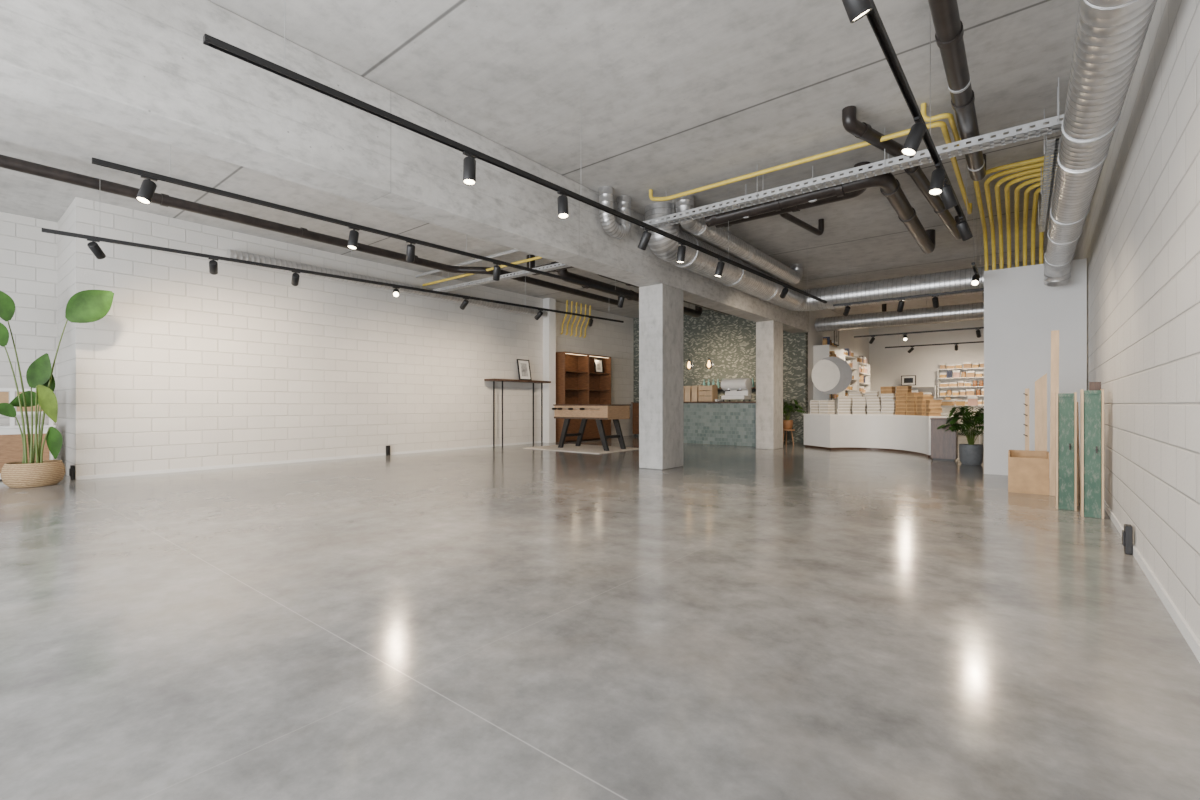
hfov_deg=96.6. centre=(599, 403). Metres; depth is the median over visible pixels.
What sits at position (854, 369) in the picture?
shelving unit
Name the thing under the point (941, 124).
gas pipe
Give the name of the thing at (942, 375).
gift box
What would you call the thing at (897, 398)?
book
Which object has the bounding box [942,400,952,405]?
gift box
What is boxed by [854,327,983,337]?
track
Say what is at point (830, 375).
display
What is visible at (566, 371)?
shelf
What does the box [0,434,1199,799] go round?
floor
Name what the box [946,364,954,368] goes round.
gift box
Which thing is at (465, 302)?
track spotlight
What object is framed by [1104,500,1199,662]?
baseboard
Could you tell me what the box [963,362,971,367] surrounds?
gift box
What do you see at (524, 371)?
print
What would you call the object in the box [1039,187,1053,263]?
gas pipe
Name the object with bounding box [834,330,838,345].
picture frame
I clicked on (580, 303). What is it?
gas pipe
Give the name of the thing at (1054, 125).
cable tray
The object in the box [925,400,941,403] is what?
book
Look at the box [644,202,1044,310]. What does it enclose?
ventilation duct
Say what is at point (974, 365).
gift box
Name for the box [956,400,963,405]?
gift box
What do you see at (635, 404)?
sideboard
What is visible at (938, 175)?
track spotlight
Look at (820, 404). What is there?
book
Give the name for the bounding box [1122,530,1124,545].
socket
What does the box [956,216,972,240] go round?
track spotlight
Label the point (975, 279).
track spotlight
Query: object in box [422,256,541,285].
gas pipe
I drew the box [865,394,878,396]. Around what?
book
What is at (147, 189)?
track spotlight
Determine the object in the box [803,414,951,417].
countertop
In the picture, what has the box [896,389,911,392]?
book
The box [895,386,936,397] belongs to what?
shelving unit
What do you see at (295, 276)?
track spotlight
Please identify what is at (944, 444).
stand
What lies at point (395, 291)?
track spotlight
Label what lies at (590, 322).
track spotlight
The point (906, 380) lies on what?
print
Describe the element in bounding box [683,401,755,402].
countertop
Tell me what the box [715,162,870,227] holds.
drain pipe
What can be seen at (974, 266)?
track
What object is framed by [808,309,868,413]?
wall
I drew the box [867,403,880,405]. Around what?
book
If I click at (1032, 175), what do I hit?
gas pipe
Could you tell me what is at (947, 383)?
gift box
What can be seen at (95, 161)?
track
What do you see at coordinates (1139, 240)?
wall
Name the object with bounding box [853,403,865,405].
book
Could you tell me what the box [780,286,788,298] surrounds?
track spotlight
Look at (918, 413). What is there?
book
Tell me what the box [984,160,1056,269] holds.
gas pipe
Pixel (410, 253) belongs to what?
track spotlight
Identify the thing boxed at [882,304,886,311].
spotlight
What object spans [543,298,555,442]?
column
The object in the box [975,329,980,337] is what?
track spotlight
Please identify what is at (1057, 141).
cable tray
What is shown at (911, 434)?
counter
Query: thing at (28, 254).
wall
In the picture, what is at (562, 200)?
track spotlight
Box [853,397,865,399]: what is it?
book
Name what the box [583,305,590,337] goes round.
gas pipe
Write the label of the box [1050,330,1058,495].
wooden plank
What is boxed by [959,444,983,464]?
pot
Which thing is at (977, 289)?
track
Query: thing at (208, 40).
track
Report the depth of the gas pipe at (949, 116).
4.83 m
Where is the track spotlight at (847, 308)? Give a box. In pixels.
[843,304,850,315]
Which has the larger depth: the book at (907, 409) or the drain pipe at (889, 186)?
the book at (907, 409)
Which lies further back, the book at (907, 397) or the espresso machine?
the espresso machine
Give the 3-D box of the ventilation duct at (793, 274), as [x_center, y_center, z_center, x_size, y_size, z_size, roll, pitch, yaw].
[2.484,-2.516,8.754,0.252,0.404,4.644,0,0,38]
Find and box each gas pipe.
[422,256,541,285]
[561,300,567,334]
[565,301,572,334]
[570,302,576,335]
[575,303,581,336]
[579,304,586,336]
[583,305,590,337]
[649,121,971,213]
[921,103,960,146]
[973,154,1057,270]
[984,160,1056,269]
[995,163,1056,268]
[1004,169,1055,267]
[1014,174,1055,266]
[1023,181,1046,265]
[1031,182,1054,264]
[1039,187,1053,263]
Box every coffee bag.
[683,386,684,401]
[685,386,690,401]
[691,386,697,401]
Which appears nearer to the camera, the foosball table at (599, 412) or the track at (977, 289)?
the track at (977, 289)
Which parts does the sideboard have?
door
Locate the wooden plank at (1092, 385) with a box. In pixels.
[1089,382,1100,389]
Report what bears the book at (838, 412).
on the counter at (911, 434)
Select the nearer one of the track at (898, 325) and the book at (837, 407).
the book at (837, 407)
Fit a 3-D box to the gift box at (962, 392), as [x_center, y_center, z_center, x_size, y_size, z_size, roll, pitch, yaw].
[11.726,-0.361,17.293,0.148,0.180,0.148,0,0,38]
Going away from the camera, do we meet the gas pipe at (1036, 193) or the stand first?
the gas pipe at (1036, 193)
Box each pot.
[783,420,792,428]
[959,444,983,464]
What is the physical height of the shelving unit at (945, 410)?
2.149 m
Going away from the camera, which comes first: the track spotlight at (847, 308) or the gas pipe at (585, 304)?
the track spotlight at (847, 308)
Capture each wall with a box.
[0,212,56,459]
[57,197,632,479]
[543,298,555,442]
[633,310,807,442]
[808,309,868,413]
[869,319,983,397]
[1073,0,1199,640]
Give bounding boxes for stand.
[930,418,957,460]
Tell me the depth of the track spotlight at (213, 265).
6.56 m
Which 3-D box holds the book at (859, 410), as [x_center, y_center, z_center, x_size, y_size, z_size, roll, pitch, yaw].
[5.770,0.135,11.896,0.260,0.062,0.210,0,0,33]
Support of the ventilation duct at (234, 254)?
attached to the wall at (187, 366)
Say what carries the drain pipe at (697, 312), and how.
hanging from the ceiling
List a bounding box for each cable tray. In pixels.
[433,263,570,291]
[640,77,1063,228]
[1038,109,1060,232]
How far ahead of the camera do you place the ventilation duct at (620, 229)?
6.79 m
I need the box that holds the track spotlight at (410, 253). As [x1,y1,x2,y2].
[406,241,415,261]
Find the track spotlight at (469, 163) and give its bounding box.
[463,151,476,185]
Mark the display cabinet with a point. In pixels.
(11, 445)
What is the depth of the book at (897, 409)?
11.14 m
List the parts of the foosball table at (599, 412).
leg, trim, leg, leg, leg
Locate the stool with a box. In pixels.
[783,429,794,445]
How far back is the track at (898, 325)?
15.86 m
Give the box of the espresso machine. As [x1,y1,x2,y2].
[721,378,751,401]
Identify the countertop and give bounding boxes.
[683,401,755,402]
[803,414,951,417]
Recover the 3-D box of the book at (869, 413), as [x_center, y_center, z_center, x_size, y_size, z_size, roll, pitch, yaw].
[6.021,0.199,11.716,0.260,0.062,0.210,0,0,35]
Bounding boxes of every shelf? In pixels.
[565,370,587,372]
[589,372,609,374]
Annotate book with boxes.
[810,408,821,410]
[819,400,834,402]
[819,403,834,405]
[819,406,834,408]
[819,409,833,410]
[819,411,834,413]
[836,406,850,408]
[837,397,850,399]
[837,400,850,402]
[837,403,850,405]
[837,411,849,413]
[849,394,862,396]
[852,406,866,408]
[852,409,865,411]
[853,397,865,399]
[853,400,865,402]
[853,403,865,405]
[853,411,864,413]
[865,391,878,393]
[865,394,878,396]
[866,397,880,399]
[867,400,880,402]
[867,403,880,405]
[867,409,880,411]
[868,406,881,408]
[868,412,880,414]
[880,386,895,389]
[881,390,895,393]
[881,394,894,396]
[881,397,895,399]
[881,400,894,402]
[881,403,895,405]
[881,409,895,411]
[881,412,894,414]
[882,406,895,408]
[895,393,905,396]
[895,400,905,403]
[895,411,908,414]
[896,386,911,389]
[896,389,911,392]
[896,397,905,399]
[896,404,905,407]
[896,408,905,410]
[906,393,922,395]
[906,396,915,399]
[906,400,914,403]
[906,404,915,407]
[906,408,915,411]
[906,412,916,414]
[915,400,924,403]
[916,396,933,399]
[916,404,924,407]
[916,408,924,411]
[917,412,924,415]
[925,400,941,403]
[925,404,941,407]
[925,408,942,411]
[925,412,941,415]
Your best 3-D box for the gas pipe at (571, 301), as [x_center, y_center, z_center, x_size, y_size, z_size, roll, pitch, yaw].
[-0.827,-2.290,14.346,0.061,0.859,0.421,0,0,-28]
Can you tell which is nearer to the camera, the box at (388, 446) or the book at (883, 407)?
the box at (388, 446)
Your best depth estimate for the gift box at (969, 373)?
17.09 m
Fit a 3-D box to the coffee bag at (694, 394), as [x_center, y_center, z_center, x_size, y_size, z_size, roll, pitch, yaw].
[2.436,-0.266,13.774,0.150,0.410,0.100,0,0,16]
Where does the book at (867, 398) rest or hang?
on the book at (868, 401)
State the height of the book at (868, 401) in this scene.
0.062 m
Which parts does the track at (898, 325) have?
track rail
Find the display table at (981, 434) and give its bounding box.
[941,406,983,443]
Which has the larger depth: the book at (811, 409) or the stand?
the book at (811, 409)
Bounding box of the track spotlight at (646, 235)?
[638,227,651,249]
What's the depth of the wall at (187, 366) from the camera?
8.80 m
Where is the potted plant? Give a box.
[0,290,113,487]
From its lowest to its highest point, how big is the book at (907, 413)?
0.075 m
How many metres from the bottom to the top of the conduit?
0.060 m
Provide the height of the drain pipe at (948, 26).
0.297 m
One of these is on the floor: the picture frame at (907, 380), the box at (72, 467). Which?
the box at (72, 467)
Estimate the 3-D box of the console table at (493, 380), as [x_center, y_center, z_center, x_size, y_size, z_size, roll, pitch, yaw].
[-1.950,0.212,12.915,0.360,1.574,1.840,0,0,38]
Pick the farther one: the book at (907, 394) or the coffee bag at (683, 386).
the coffee bag at (683, 386)
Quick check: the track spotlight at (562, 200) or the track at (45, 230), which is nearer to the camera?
the track spotlight at (562, 200)
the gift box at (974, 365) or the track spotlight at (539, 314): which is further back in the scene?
the gift box at (974, 365)
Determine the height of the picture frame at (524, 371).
0.516 m
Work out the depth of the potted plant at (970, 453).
8.77 m
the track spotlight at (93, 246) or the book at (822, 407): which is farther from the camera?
the book at (822, 407)
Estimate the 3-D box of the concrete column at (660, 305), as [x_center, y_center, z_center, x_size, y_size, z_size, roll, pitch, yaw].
[0.977,-0.415,8.489,0.430,2.829,0.650,0,0,38]
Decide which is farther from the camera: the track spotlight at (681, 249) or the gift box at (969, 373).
the gift box at (969, 373)
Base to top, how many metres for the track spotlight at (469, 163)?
0.219 m
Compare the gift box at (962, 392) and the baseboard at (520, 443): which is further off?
the gift box at (962, 392)
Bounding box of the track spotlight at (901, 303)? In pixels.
[897,299,904,311]
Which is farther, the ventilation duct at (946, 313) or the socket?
the ventilation duct at (946, 313)
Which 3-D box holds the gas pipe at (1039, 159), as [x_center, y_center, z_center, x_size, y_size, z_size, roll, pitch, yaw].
[5.556,-2.298,6.902,1.104,0.696,2.931,0,0,38]
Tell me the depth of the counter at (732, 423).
13.02 m
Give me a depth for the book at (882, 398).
11.42 m
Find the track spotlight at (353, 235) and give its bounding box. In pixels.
[347,226,359,249]
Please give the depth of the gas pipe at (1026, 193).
7.41 m
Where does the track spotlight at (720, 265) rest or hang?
hanging from the track at (208, 40)
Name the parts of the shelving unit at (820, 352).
panel, shelf, panel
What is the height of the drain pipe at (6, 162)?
0.342 m
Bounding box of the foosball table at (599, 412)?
[552,404,630,450]
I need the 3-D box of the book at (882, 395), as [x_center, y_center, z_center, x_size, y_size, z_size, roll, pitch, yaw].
[6.227,-0.185,11.505,0.210,0.062,0.260,0,0,-38]
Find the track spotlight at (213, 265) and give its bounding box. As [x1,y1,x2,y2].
[208,258,218,274]
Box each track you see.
[42,215,623,322]
[92,157,633,296]
[203,0,826,302]
[833,288,983,306]
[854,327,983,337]
[866,0,971,232]
[885,325,983,347]
[972,262,978,274]
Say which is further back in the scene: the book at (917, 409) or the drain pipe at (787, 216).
the book at (917, 409)
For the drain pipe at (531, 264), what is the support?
hanging from the ceiling
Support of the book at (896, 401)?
on the book at (897, 405)
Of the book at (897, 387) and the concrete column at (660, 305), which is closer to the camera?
the concrete column at (660, 305)
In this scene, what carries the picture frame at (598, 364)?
on the bookcase at (577, 382)
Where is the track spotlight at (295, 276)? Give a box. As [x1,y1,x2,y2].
[291,271,299,285]
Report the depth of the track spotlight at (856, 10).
2.16 m
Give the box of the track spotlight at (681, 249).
[676,242,685,262]
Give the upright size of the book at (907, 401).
0.075 m
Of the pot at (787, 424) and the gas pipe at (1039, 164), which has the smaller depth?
the gas pipe at (1039, 164)
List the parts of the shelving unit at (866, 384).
panel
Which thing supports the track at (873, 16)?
hanging from the ceiling
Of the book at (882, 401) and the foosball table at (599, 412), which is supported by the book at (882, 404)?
the book at (882, 401)
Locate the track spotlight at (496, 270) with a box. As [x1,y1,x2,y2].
[493,262,500,280]
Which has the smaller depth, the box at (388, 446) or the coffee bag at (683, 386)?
the box at (388, 446)
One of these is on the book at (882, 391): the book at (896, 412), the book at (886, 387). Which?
the book at (886, 387)
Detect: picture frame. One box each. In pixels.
[517,359,531,379]
[594,359,602,372]
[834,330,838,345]
[901,375,915,385]
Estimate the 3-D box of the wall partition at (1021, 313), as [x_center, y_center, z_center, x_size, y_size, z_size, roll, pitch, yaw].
[5.966,-0.450,7.374,1.090,2.900,0.150,0,0,38]
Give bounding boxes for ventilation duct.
[226,249,546,317]
[599,186,630,238]
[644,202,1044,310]
[675,194,802,284]
[815,302,983,331]
[1044,0,1156,286]
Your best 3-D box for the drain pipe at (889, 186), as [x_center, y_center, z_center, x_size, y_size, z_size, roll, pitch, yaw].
[3.318,-2.506,7.638,2.138,0.423,3.681,0,0,38]
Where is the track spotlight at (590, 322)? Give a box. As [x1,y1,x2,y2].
[588,317,592,326]
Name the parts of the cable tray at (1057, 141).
hanger rod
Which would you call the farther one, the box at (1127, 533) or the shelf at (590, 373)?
the shelf at (590, 373)
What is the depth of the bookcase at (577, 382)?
14.72 m
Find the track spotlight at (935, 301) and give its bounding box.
[932,295,938,307]
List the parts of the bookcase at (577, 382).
door, door, door, door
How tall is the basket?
0.289 m
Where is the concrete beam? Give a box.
[0,0,808,332]
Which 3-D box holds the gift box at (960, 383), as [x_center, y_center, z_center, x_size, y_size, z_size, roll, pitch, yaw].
[11.690,-0.653,17.321,0.148,0.180,0.148,0,0,38]
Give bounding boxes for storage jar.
[822,338,826,344]
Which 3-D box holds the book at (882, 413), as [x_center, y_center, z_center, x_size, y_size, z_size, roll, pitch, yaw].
[6.222,0.199,11.505,0.210,0.062,0.260,0,0,-37]
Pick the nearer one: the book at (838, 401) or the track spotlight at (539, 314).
the track spotlight at (539, 314)
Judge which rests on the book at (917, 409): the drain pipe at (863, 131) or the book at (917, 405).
the book at (917, 405)
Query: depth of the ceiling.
4.99 m
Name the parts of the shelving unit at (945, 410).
panel, shelf, shelf, shelf, shelf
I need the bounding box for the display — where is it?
[811,357,851,413]
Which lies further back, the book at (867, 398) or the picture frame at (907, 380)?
the picture frame at (907, 380)
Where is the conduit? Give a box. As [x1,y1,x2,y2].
[415,249,519,277]
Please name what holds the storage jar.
on the shelving unit at (820, 352)
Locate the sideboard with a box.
[631,402,638,436]
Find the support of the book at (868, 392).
on the book at (866, 395)
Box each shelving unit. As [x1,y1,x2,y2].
[813,345,842,413]
[843,355,856,396]
[857,362,869,394]
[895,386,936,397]
[938,368,983,434]
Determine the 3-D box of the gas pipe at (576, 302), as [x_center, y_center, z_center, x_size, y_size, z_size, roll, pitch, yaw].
[-0.709,-2.290,14.495,0.061,0.859,0.421,0,0,-28]
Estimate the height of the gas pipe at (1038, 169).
0.696 m
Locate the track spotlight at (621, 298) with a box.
[618,293,624,307]
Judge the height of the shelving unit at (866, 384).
2.299 m
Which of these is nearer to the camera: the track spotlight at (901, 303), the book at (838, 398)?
the track spotlight at (901, 303)
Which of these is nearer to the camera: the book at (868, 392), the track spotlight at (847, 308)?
the track spotlight at (847, 308)
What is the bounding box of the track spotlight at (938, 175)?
[929,163,945,195]
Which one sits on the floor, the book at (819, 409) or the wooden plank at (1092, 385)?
the wooden plank at (1092, 385)
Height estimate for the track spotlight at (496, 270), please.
0.215 m
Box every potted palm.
[783,399,805,428]
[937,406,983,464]
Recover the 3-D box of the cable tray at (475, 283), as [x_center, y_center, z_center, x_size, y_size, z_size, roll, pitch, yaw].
[-1.603,-2.489,9.638,4.700,0.458,0.140,0,0,38]
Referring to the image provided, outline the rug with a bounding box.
[525,444,638,453]
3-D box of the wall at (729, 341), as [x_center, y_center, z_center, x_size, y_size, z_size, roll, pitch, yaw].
[3.227,-0.860,15.444,5.360,3.720,0.200,0,0,38]
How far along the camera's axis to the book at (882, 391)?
11.77 m
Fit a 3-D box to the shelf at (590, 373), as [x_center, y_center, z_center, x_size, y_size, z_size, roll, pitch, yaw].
[-0.161,-0.863,15.162,0.360,0.025,0.947,0,0,38]
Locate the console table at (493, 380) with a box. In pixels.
[484,379,550,446]
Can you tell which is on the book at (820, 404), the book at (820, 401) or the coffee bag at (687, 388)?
the book at (820, 401)
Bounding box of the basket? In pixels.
[0,460,64,487]
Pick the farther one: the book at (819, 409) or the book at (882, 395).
the book at (819, 409)
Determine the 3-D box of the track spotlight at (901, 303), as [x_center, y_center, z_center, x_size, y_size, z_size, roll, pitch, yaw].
[5.123,-1.674,9.118,0.098,0.215,0.158,0,0,3]
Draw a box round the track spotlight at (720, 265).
[714,258,724,276]
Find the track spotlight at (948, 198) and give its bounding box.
[940,179,957,209]
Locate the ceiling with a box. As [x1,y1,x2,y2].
[0,0,1078,327]
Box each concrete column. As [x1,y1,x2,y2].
[639,283,682,469]
[756,320,782,449]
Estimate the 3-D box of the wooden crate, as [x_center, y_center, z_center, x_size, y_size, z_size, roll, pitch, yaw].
[2.752,-0.272,13.625,0.384,0.418,0.304,0,0,38]
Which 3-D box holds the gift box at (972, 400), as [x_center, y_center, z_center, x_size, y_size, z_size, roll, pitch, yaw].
[9.301,-0.081,13.365,0.188,0.240,0.148,0,0,36]
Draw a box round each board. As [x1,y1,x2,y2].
[1023,389,1028,449]
[1035,373,1046,450]
[1077,402,1079,505]
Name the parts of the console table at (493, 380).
leg, leg, leg, leg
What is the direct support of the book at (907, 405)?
on the book at (907, 409)
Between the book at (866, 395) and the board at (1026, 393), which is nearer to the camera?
the board at (1026, 393)
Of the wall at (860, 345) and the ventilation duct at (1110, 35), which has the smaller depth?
the ventilation duct at (1110, 35)
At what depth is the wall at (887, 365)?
18.24 m
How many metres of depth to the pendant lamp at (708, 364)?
13.50 m
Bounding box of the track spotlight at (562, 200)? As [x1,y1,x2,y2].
[557,191,568,218]
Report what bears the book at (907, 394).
on the book at (907, 397)
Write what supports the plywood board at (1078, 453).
on the floor
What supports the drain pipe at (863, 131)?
hanging from the ceiling
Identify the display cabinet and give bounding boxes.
[0,388,55,478]
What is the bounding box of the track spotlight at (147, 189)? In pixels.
[136,175,157,204]
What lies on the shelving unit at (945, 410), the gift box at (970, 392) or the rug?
the gift box at (970, 392)
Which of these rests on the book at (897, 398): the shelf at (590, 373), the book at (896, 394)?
the book at (896, 394)
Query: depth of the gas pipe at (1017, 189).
7.15 m
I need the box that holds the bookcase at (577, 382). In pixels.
[556,352,610,442]
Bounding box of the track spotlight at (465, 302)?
[460,298,468,309]
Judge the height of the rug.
0.013 m
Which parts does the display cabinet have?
rack post, rack rail, rack rail, door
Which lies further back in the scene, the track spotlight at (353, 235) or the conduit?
the conduit
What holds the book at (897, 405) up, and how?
on the book at (897, 409)
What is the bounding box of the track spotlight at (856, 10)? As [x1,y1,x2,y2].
[842,0,872,22]
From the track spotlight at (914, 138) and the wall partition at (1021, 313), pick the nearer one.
the track spotlight at (914, 138)
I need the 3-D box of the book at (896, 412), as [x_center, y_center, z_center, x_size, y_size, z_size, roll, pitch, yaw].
[6.350,0.192,11.174,0.220,0.075,0.240,0,0,-21]
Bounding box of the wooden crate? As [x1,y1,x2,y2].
[698,385,717,401]
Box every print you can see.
[520,363,527,376]
[835,330,837,341]
[904,378,912,382]
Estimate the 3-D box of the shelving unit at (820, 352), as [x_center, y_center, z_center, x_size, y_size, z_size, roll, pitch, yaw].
[6.260,-0.276,14.631,0.400,2.549,1.400,0,0,38]
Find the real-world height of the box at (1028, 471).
0.459 m
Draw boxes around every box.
[69,465,74,479]
[386,445,389,454]
[940,364,945,368]
[940,373,946,377]
[940,382,948,386]
[940,391,946,395]
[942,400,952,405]
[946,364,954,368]
[949,382,957,386]
[953,370,959,377]
[953,391,958,395]
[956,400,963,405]
[958,381,963,386]
[960,390,965,395]
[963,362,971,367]
[966,389,974,395]
[967,371,974,376]
[968,396,976,405]
[972,363,978,367]
[976,372,981,376]
[1008,450,1049,494]
[1122,524,1132,554]
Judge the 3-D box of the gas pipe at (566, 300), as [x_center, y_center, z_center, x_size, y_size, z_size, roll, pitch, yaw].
[-0.946,-2.290,14.197,0.061,0.859,0.421,0,0,-28]
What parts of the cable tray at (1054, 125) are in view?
hanger rod, hanger rod, hanger rod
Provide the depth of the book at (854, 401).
11.81 m
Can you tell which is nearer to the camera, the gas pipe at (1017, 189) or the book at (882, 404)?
the gas pipe at (1017, 189)
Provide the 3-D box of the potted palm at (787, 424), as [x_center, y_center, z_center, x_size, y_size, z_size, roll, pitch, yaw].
[4.527,0.247,12.961,0.716,0.723,0.839,0,0,1]
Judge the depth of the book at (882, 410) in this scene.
11.44 m
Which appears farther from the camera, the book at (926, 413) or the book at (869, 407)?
the book at (869, 407)
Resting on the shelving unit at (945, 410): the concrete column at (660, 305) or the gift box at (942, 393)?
the gift box at (942, 393)
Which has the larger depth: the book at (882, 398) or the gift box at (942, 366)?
the gift box at (942, 366)
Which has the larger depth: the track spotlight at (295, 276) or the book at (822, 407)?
the book at (822, 407)
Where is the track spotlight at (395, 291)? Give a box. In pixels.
[392,287,399,296]
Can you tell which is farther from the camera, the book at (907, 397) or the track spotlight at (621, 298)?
the book at (907, 397)
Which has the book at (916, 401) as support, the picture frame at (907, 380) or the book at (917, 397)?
the book at (917, 397)
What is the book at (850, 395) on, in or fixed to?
on the book
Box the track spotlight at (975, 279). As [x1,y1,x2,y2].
[971,272,979,285]
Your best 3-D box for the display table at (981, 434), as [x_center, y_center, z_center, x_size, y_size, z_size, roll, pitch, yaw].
[8.713,0.519,14.023,2.200,0.959,0.800,0,0,38]
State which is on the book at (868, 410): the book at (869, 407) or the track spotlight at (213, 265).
the book at (869, 407)
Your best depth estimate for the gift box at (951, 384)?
17.39 m
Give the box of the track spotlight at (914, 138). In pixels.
[901,116,926,156]
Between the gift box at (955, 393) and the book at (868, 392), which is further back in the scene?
the gift box at (955, 393)
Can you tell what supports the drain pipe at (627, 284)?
hanging from the ceiling
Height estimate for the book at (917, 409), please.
0.075 m
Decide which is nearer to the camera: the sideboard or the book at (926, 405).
the book at (926, 405)
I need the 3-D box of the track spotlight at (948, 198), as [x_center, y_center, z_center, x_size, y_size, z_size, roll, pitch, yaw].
[2.792,-1.673,4.293,0.154,0.217,0.088,0,0,-17]
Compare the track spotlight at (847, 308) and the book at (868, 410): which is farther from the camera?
the book at (868, 410)
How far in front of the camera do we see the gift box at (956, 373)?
17.34 m
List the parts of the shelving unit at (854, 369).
panel, shelf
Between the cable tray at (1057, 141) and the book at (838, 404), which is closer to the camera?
the cable tray at (1057, 141)
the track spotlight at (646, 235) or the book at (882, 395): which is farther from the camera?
the book at (882, 395)
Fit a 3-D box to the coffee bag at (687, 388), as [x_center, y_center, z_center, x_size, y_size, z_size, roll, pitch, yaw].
[2.283,-0.266,13.870,0.150,0.410,0.100,0,0,27]
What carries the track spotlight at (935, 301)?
hanging from the track at (977, 289)
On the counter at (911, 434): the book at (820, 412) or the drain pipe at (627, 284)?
the book at (820, 412)
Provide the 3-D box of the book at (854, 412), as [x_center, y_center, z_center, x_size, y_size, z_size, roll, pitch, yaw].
[5.771,0.199,11.900,0.260,0.062,0.210,0,0,28]
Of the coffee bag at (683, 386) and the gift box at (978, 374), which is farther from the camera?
the gift box at (978, 374)
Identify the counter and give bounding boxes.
[683,401,755,446]
[803,414,951,457]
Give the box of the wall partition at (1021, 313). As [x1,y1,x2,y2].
[984,258,1086,474]
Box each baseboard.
[77,441,540,479]
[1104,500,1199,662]
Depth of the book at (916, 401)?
10.48 m
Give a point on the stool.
(784, 430)
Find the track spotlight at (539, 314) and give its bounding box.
[534,309,542,319]
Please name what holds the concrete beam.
on the concrete column at (660, 305)
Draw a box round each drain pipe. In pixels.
[0,154,618,305]
[527,255,573,275]
[557,269,701,317]
[597,274,729,314]
[705,166,934,253]
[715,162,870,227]
[780,213,823,235]
[842,106,960,239]
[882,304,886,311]
[928,0,985,180]
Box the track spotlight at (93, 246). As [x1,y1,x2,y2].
[87,239,105,258]
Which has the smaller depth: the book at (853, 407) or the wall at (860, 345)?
the book at (853, 407)
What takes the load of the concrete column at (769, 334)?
on the floor
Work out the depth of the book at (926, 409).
10.06 m

